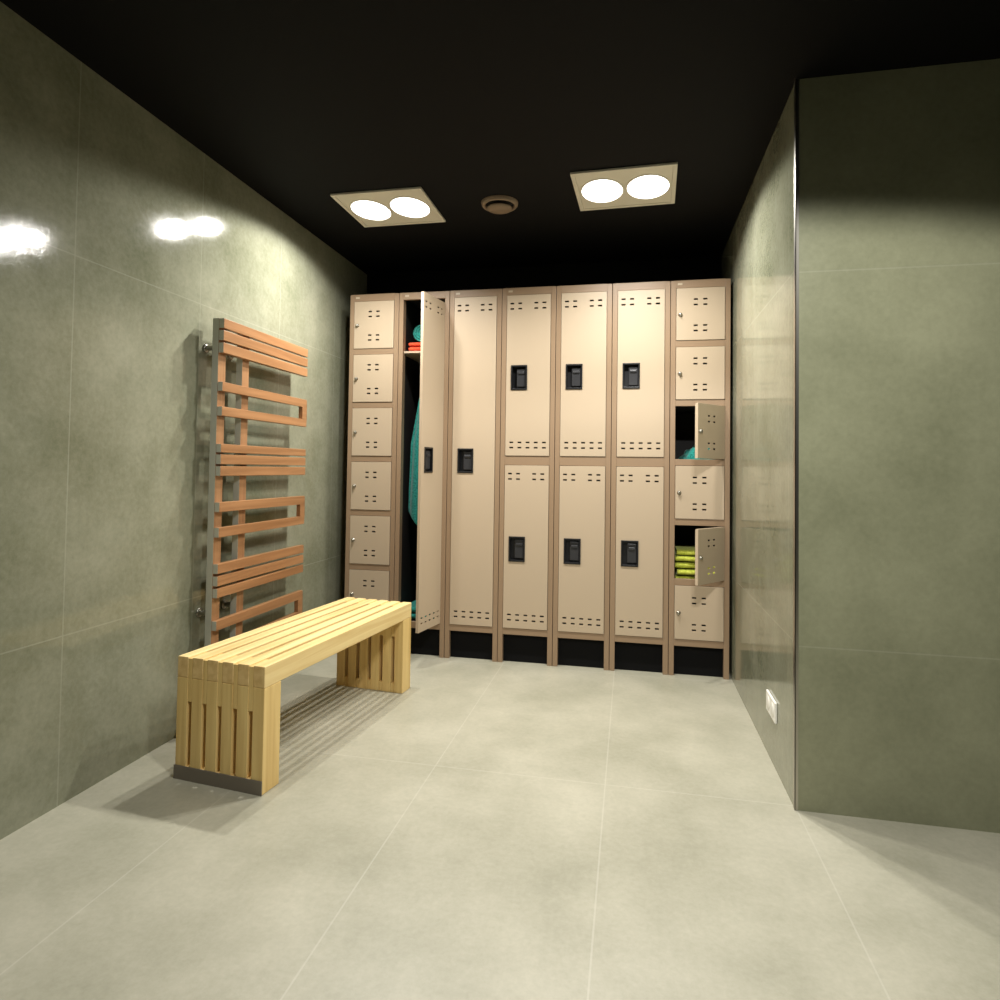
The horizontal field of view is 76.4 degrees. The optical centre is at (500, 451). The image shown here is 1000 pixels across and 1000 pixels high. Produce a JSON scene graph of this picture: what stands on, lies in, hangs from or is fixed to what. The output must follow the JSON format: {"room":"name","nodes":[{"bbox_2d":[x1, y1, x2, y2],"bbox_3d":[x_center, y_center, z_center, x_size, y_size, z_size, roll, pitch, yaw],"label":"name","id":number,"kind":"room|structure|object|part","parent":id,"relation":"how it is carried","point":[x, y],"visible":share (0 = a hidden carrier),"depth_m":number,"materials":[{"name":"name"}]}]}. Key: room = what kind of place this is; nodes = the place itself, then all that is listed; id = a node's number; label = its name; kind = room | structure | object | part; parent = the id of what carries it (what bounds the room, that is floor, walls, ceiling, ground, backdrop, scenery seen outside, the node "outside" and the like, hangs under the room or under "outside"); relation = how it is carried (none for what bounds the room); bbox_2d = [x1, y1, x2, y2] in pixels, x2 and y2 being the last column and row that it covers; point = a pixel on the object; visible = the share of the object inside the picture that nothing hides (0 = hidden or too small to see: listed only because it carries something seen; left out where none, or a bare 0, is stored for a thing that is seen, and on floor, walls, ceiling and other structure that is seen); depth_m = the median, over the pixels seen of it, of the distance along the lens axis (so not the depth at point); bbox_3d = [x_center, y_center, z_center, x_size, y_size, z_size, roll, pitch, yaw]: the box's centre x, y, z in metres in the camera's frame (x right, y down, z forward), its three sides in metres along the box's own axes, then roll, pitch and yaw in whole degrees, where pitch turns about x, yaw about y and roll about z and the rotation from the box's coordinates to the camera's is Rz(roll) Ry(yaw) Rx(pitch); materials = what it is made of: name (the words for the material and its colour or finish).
{"room":"changing room","nodes":[
{"label":"changing room","id":0,"kind":"room"},
{"bbox_2d":[0,2,366,839],"bbox_3d":[-1.463,-0.082,1.736,0.100,2.350,5.275,0,-2,12],"label":"wall","id":1,"kind":"structure","parent":0,"point":[122,242],"depth_m":2.20,"materials":[{"name":"grey tile"}]},
{"bbox_2d":[196,318,307,646],"bbox_3d":[-1.119,0.198,2.927,0.100,1.472,0.693,0,-2,12],"label":"heated towel rail","id":2,"kind":"object","parent":1,"relation":"attached to","point":[243,335],"visible":0.87,"depth_m":2.76,"materials":[{"name":"orange metal"}]},
{"bbox_2d":[0,653,999,999],"bbox_3d":[0.677,1.160,1.260,4.506,0.100,5.275,0,-2,12],"label":"floor","id":3,"kind":"structure","parent":0,"point":[482,829],"depth_m":1.69,"materials":[{"name":"beige tile"}]},
{"bbox_2d":[173,597,410,795],"bbox_3d":[-0.771,0.921,2.623,0.359,0.412,1.081,0,-2,18],"label":"slatted bench","id":4,"kind":"object","parent":3,"relation":"on","point":[229,690],"visible":1,"depth_m":2.16,"materials":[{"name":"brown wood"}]},
{"bbox_3d":[-0.940,1.088,2.106,0.359,0.046,0.004,0,-2,18],"label":"foot plate","id":5,"kind":"part","parent":4,"relation":"part of","materials":[{"name":"grey metal"}]},
{"bbox_3d":[-0.923,0.908,2.154,0.356,0.408,0.086,0,-2,18],"label":"panel","id":6,"kind":"part","parent":4,"relation":"part of","materials":[{"name":"yellow wood"}]},
{"bbox_3d":[-0.616,0.938,3.096,0.356,0.408,0.086,0,-2,18],"label":"panel","id":7,"kind":"part","parent":4,"relation":"part of","materials":[{"name":"yellow wood"}]},
{"bbox_2d":[344,293,399,600],"bbox_3d":[-0.706,0.123,3.905,0.304,2.078,0.476,0,-2,12],"label":"locker","id":8,"kind":"object","parent":3,"relation":"on","point":[374,318],"visible":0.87,"depth_m":3.69,"materials":[{"name":"beige metal"}]},
{"bbox_3d":[-0.759,0.825,3.675,0.246,0.277,0.017,0,-2,12],"label":"door","id":9,"kind":"part","parent":8,"relation":"part of","materials":[{"name":"beige paint"}]},
{"bbox_3d":[-0.754,0.512,3.683,0.246,0.277,0.017,0,-2,12],"label":"door","id":10,"kind":"part","parent":8,"relation":"part of","materials":[{"name":"beige paint"}]},
{"bbox_3d":[-0.750,0.199,3.692,0.246,0.277,0.017,0,-2,12],"label":"door","id":11,"kind":"part","parent":8,"relation":"part of","materials":[{"name":"beige paint"}]},
{"bbox_3d":[-0.746,-0.114,3.700,0.246,0.277,0.017,0,-2,12],"label":"door","id":12,"kind":"part","parent":8,"relation":"part of","materials":[{"name":"beige paint"}]},
{"bbox_3d":[-0.741,-0.427,3.709,0.246,0.277,0.017,0,-2,12],"label":"door","id":13,"kind":"part","parent":8,"relation":"part of","materials":[{"name":"beige paint"}]},
{"bbox_3d":[-0.737,-0.741,3.717,0.246,0.277,0.017,0,-2,12],"label":"door","id":14,"kind":"part","parent":8,"relation":"part of","materials":[{"name":"beige paint"}]},
{"bbox_2d":[394,291,449,657],"bbox_3d":[-0.429,0.122,3.734,0.304,2.078,0.698,0,-2,12],"label":"locker","id":15,"kind":"object","parent":3,"relation":"on","point":[420,549],"visible":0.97,"depth_m":3.60,"materials":[{"name":"beige metal"}]},
{"bbox_2d":[404,351,420,362],"bbox_3d":[-0.394,-0.570,3.881,0.293,0.012,0.428,0,-2,12],"label":"shelf","id":16,"kind":"object","parent":15,"relation":"attached to","point":[411,356],"depth_m":3.80,"materials":[{"name":"beige metal"}]},
{"bbox_2d":[408,397,419,524],"bbox_3d":[-0.441,-0.002,3.764,0.218,0.951,0.046,0,-2,12],"label":"hanging towel","id":17,"kind":"object","parent":15,"relation":"hanging from","point":[414,455],"visible":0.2,"depth_m":3.76,"materials":[{"name":"teal fabric"}]},
{"bbox_2d":[409,342,420,350],"bbox_3d":[-0.415,-0.609,3.812,0.204,0.059,0.246,0,-2,12],"label":"folded towel","id":18,"kind":"object","parent":15,"relation":"on","point":[413,346],"visible":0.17,"depth_m":3.71,"materials":[{"name":"fabric"}]},
{"bbox_2d":[413,324,420,341],"bbox_3d":[-0.440,-0.695,3.819,0.120,0.110,0.199,0,-2,12],"label":"rolled towel","id":19,"kind":"object","parent":18,"relation":"on","point":[417,330],"visible":0.2,"depth_m":3.73,"materials":[{"name":"teal fabric"}]},
{"bbox_2d":[411,600,433,618],"bbox_3d":[-0.426,0.936,3.795,0.213,0.074,0.307,0,-2,12],"label":"folded towel","id":20,"kind":"object","parent":15,"relation":"in","point":[413,604],"visible":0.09,"depth_m":3.66,"materials":[{"name":"teal fabric"}]},
{"bbox_3d":[-0.458,1.081,3.634,0.249,0.153,0.004,0,-2,12],"label":"kick plate","id":21,"kind":"part","parent":15,"relation":"part of","materials":[{"name":"black metal"}]},
{"bbox_3d":[-0.398,0.045,3.465,0.018,0.102,0.049,0,-2,23],"label":"latch lever","id":22,"kind":"part","parent":15,"relation":"part of","materials":[{"name":"grey plastic"}]},
{"bbox_3d":[-0.400,0.045,3.454,0.028,0.138,0.091,0,-2,23],"label":"recessed handle","id":23,"kind":"part","parent":15,"relation":"part of","materials":[{"name":"black plastic"}]},
{"bbox_3d":[-0.381,0.055,3.494,0.017,1.820,0.246,0,-2,23],"label":"door","id":24,"kind":"part","parent":15,"relation":"part of","materials":[{"name":"beige paint"}]},
{"bbox_2d":[444,289,502,661],"bbox_3d":[-0.107,0.128,3.787,0.304,2.078,0.466,0,-2,12],"label":"locker","id":25,"kind":"object","parent":3,"relation":"on","point":[475,340],"visible":0.95,"depth_m":3.56,"materials":[{"name":"beige metal"}]},
{"bbox_3d":[-0.194,0.052,3.584,0.091,0.138,0.028,0,-2,12],"label":"recessed handle","id":26,"kind":"part","parent":25,"relation":"part of","materials":[{"name":"black plastic"}]},
{"bbox_3d":[-0.183,0.052,3.584,0.049,0.102,0.018,0,-2,12],"label":"latch lever","id":27,"kind":"part","parent":25,"relation":"part of","materials":[{"name":"grey plastic"}]},
{"bbox_3d":[-0.160,1.084,3.572,0.249,0.153,0.004,0,-2,12],"label":"kick plate","id":28,"kind":"part","parent":25,"relation":"part of","materials":[{"name":"black metal"}]},
{"bbox_2d":[497,286,556,665],"bbox_3d":[0.191,0.131,3.725,0.304,2.078,0.466,0,-2,12],"label":"locker","id":29,"kind":"object","parent":3,"relation":"on","point":[528,370],"visible":0.96,"depth_m":3.50,"materials":[{"name":"beige metal"}]},
{"bbox_3d":[0.092,0.537,3.510,0.091,0.138,0.028,0,-2,12],"label":"recessed handle","id":30,"kind":"part","parent":29,"relation":"part of","materials":[{"name":"black plastic"}]},
{"bbox_3d":[0.104,0.537,3.511,0.049,0.102,0.018,0,-2,12],"label":"latch lever","id":31,"kind":"part","parent":29,"relation":"part of","materials":[{"name":"grey plastic"}]},
{"bbox_3d":[0.106,-0.411,3.536,0.091,0.138,0.028,0,-2,12],"label":"recessed handle","id":32,"kind":"part","parent":29,"relation":"part of","materials":[{"name":"black plastic"}]},
{"bbox_3d":[0.117,-0.410,3.536,0.049,0.102,0.018,0,-2,12],"label":"latch lever","id":33,"kind":"part","parent":29,"relation":"part of","materials":[{"name":"grey plastic"}]},
{"bbox_3d":[0.139,1.086,3.511,0.249,0.153,0.004,0,-2,12],"label":"kick plate","id":34,"kind":"part","parent":29,"relation":"part of","materials":[{"name":"black metal"}]},
{"bbox_3d":[0.141,0.524,3.499,0.246,0.896,0.017,0,-2,12],"label":"door","id":35,"kind":"part","parent":29,"relation":"part of","materials":[{"name":"beige paint"}]},
{"bbox_3d":[0.155,-0.424,3.525,0.246,0.896,0.017,0,-2,12],"label":"door","id":36,"kind":"part","parent":29,"relation":"part of","materials":[{"name":"beige paint"}]},
{"bbox_2d":[552,284,612,669],"bbox_3d":[0.490,0.133,3.664,0.304,2.078,0.466,0,-2,12],"label":"locker","id":37,"kind":"object","parent":3,"relation":"on","point":[584,313],"visible":0.99,"depth_m":3.44,"materials":[{"name":"beige metal"}]},
{"bbox_3d":[0.391,0.540,3.449,0.091,0.138,0.028,0,-2,12],"label":"recessed handle","id":38,"kind":"part","parent":37,"relation":"part of","materials":[{"name":"black plastic"}]},
{"bbox_3d":[0.402,0.540,3.449,0.049,0.102,0.018,0,-2,12],"label":"latch lever","id":39,"kind":"part","parent":37,"relation":"part of","materials":[{"name":"grey plastic"}]},
{"bbox_3d":[0.404,-0.408,3.475,0.091,0.138,0.028,0,-2,12],"label":"recessed handle","id":40,"kind":"part","parent":37,"relation":"part of","materials":[{"name":"black plastic"}]},
{"bbox_3d":[0.416,-0.408,3.475,0.049,0.102,0.018,0,-2,12],"label":"latch lever","id":41,"kind":"part","parent":37,"relation":"part of","materials":[{"name":"grey plastic"}]},
{"bbox_3d":[0.438,1.089,3.450,0.249,0.153,0.004,0,-2,12],"label":"kick plate","id":42,"kind":"part","parent":37,"relation":"part of","materials":[{"name":"black metal"}]},
{"bbox_3d":[0.440,0.526,3.438,0.246,0.896,0.017,0,-2,12],"label":"door","id":43,"kind":"part","parent":37,"relation":"part of","materials":[{"name":"beige paint"}]},
{"bbox_3d":[0.453,-0.421,3.464,0.246,0.896,0.017,0,-2,12],"label":"door","id":44,"kind":"part","parent":37,"relation":"part of","materials":[{"name":"beige paint"}]},
{"bbox_2d":[609,281,669,674],"bbox_3d":[0.788,0.136,3.603,0.304,2.078,0.466,0,-2,12],"label":"locker","id":45,"kind":"object","parent":3,"relation":"on","point":[639,545],"visible":1,"depth_m":3.38,"materials":[{"name":"beige metal"}]},
{"bbox_3d":[0.690,0.542,3.388,0.091,0.138,0.028,0,-2,12],"label":"recessed handle","id":46,"kind":"part","parent":45,"relation":"part of","materials":[{"name":"black plastic"}]},
{"bbox_3d":[0.703,-0.406,3.413,0.091,0.138,0.028,0,-2,12],"label":"recessed handle","id":47,"kind":"part","parent":45,"relation":"part of","materials":[{"name":"black plastic"}]},
{"bbox_3d":[0.701,0.543,3.388,0.049,0.102,0.018,0,-2,12],"label":"latch lever","id":48,"kind":"part","parent":45,"relation":"part of","materials":[{"name":"grey plastic"}]},
{"bbox_3d":[0.714,-0.406,3.414,0.049,0.102,0.018,0,-2,12],"label":"latch lever","id":49,"kind":"part","parent":45,"relation":"part of","materials":[{"name":"grey plastic"}]},
{"bbox_3d":[0.736,1.091,3.389,0.249,0.153,0.004,0,-2,12],"label":"kick plate","id":50,"kind":"part","parent":45,"relation":"part of","materials":[{"name":"black metal"}]},
{"bbox_3d":[0.738,0.529,3.377,0.246,0.896,0.017,0,-2,12],"label":"door","id":51,"kind":"part","parent":45,"relation":"part of","materials":[{"name":"beige paint"}]},
{"bbox_3d":[0.752,-0.419,3.402,0.246,0.896,0.017,0,-2,12],"label":"door","id":52,"kind":"part","parent":45,"relation":"part of","materials":[{"name":"beige paint"}]},
{"bbox_2d":[668,278,730,679],"bbox_3d":[1.068,0.136,3.450,0.304,2.078,0.652,0,-2,12],"label":"locker","id":53,"kind":"object","parent":3,"relation":"on","point":[700,310],"visible":0.99,"depth_m":3.32,"materials":[{"name":"beige metal"}]},
{"bbox_2d":[674,571,694,578],"bbox_3d":[1.071,0.683,3.492,0.229,0.036,0.275,0,-2,12],"label":"folded towel","id":54,"kind":"object","parent":53,"relation":"in","point":[675,574],"visible":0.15,"depth_m":3.39,"materials":[{"name":"fabric"}]},
{"bbox_2d":[674,567,714,574],"bbox_3d":[1.073,0.647,3.485,0.229,0.034,0.274,1,-2,10],"label":"folded towel","id":55,"kind":"object","parent":54,"relation":"on","point":[681,571],"visible":0.26,"depth_m":3.37,"materials":[{"name":"fabric"}]},
{"bbox_2d":[674,558,714,568],"bbox_3d":[1.071,0.611,3.495,0.230,0.037,0.271,0,-2,12],"label":"folded towel","id":56,"kind":"object","parent":55,"relation":"on","point":[679,564],"visible":0.33,"depth_m":3.38,"materials":[{"name":"fabric"}]},
{"bbox_2d":[674,552,694,561],"bbox_3d":[1.071,0.576,3.489,0.230,0.033,0.272,0,-2,13],"label":"folded towel","id":57,"kind":"object","parent":56,"relation":"on","point":[677,557],"visible":0.25,"depth_m":3.38,"materials":[{"name":"fabric"}]},
{"bbox_2d":[674,545,709,554],"bbox_3d":[1.077,0.543,3.496,0.229,0.033,0.272,0,-2,11],"label":"folded towel","id":58,"kind":"object","parent":57,"relation":"on","point":[678,549],"visible":0.43,"depth_m":3.41,"materials":[{"name":"fabric"}]},
{"bbox_2d":[678,445,715,459],"bbox_3d":[1.089,0.016,3.513,0.207,0.119,0.321,0,-2,12],"label":"towel","id":59,"kind":"object","parent":53,"relation":"in","point":[690,453],"visible":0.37,"depth_m":3.43,"materials":[{"name":"teal fabric"}]},
{"bbox_3d":[1.035,1.094,3.327,0.249,0.153,0.004,0,-2,12],"label":"kick plate","id":60,"kind":"part","parent":53,"relation":"part of","materials":[{"name":"black metal"}]},
{"bbox_3d":[1.033,0.841,3.307,0.246,0.277,0.017,0,-2,12],"label":"door","id":61,"kind":"part","parent":53,"relation":"part of","materials":[{"name":"beige paint"}]},
{"bbox_3d":[1.041,0.214,3.324,0.246,0.277,0.017,0,-2,12],"label":"door","id":62,"kind":"part","parent":53,"relation":"part of","materials":[{"name":"beige paint"}]},
{"bbox_3d":[1.050,-0.412,3.341,0.246,0.277,0.017,0,-2,12],"label":"door","id":63,"kind":"part","parent":53,"relation":"part of","materials":[{"name":"beige paint"}]},
{"bbox_3d":[1.055,-0.725,3.350,0.246,0.277,0.017,0,-2,12],"label":"door","id":64,"kind":"part","parent":53,"relation":"part of","materials":[{"name":"beige paint"}]},
{"bbox_3d":[1.060,0.525,3.211,0.246,0.277,0.017,2,-2,-40],"label":"door","id":65,"kind":"part","parent":53,"relation":"part of","materials":[{"name":"beige paint"}]},
{"bbox_3d":[1.067,-0.102,3.229,0.246,0.277,0.017,2,-2,-39],"label":"door","id":66,"kind":"part","parent":53,"relation":"part of","materials":[{"name":"beige paint"}]},
{"bbox_2d":[0,0,999,274],"bbox_3d":[0.712,-1.288,1.326,4.506,0.100,5.275,0,-2,12],"label":"ceiling","id":67,"kind":"structure","parent":0,"point":[464,103],"depth_m":2.15,"materials":[{"name":"black paint"}]},
{"bbox_2d":[330,187,445,226],"bbox_3d":[-0.542,-1.200,3.140,0.448,0.012,0.400,0,-2,12],"label":"recessed light","id":68,"kind":"object","parent":67,"relation":"in","point":[411,205],"visible":1,"depth_m":3.11,"materials":[{"name":"beige metal"}]},
{"bbox_2d":[481,195,517,213],"bbox_3d":[-0.003,-1.182,3.068,0.180,0.038,0.180,0,-2,12],"label":"ceiling vent","id":69,"kind":"object","parent":67,"relation":"in","point":[495,204],"visible":1,"depth_m":3.04,"materials":[{"name":"brown plastic"}]},
{"bbox_2d":[570,162,677,210],"bbox_3d":[0.565,-1.192,2.882,0.448,0.012,0.400,0,-2,14],"label":"recessed light","id":70,"kind":"object","parent":67,"relation":"in","point":[643,185],"visible":1,"depth_m":2.85,"materials":[{"name":"white metal"}]},
{"bbox_2d":[367,257,720,293],"bbox_3d":[0.208,0.003,4.033,2.252,2.350,0.100,0,-2,12],"label":"wall","id":71,"kind":"structure","parent":0,"point":[670,270],"depth_m":4.00,"materials":[{"name":"black paint"}]},
{"bbox_2d":[721,59,999,832],"bbox_3d":[2.190,-0.004,2.732,2.153,2.350,1.852,0,-2,12],"label":"wall","id":72,"kind":"structure","parent":0,"point":[899,610],"depth_m":2.00,"materials":[{"name":"grey tile"}]},
{"bbox_2d":[766,689,776,723],"bbox_3d":[0.997,0.936,2.337,0.010,0.074,0.150,0,-2,12],"label":"wall outlet","id":73,"kind":"object","parent":72,"relation":"attached to","point":[771,705],"visible":1,"depth_m":2.31,"materials":[{"name":"white plastic"}]},
{"bbox_2d":[766,695,769,709],"bbox_3d":[1.000,0.937,2.373,0.002,0.050,0.050,0,-2,12],"label":"socket","id":74,"kind":"object","parent":73,"relation":"attached to","point":[767,696],"depth_m":2.37,"materials":[{"name":"white plastic"}]},
{"bbox_2d":[771,702,773,716],"bbox_3d":[0.985,0.935,2.303,0.002,0.050,0.050,0,-2,12],"label":"socket","id":75,"kind":"object","parent":73,"relation":"attached to","point":[772,703],"depth_m":2.29,"materials":[{"name":"white plastic"}]},
{"bbox_2d":[793,79,798,810],"bbox_3d":[0.954,-0.040,2.049,0.010,2.350,0.020,0,-2,12],"label":"trim","id":76,"kind":"structure","parent":72,"relation":"attached to","point":[796,83],"depth_m":2.04,"materials":[{"name":"silver metal"}]}
]}

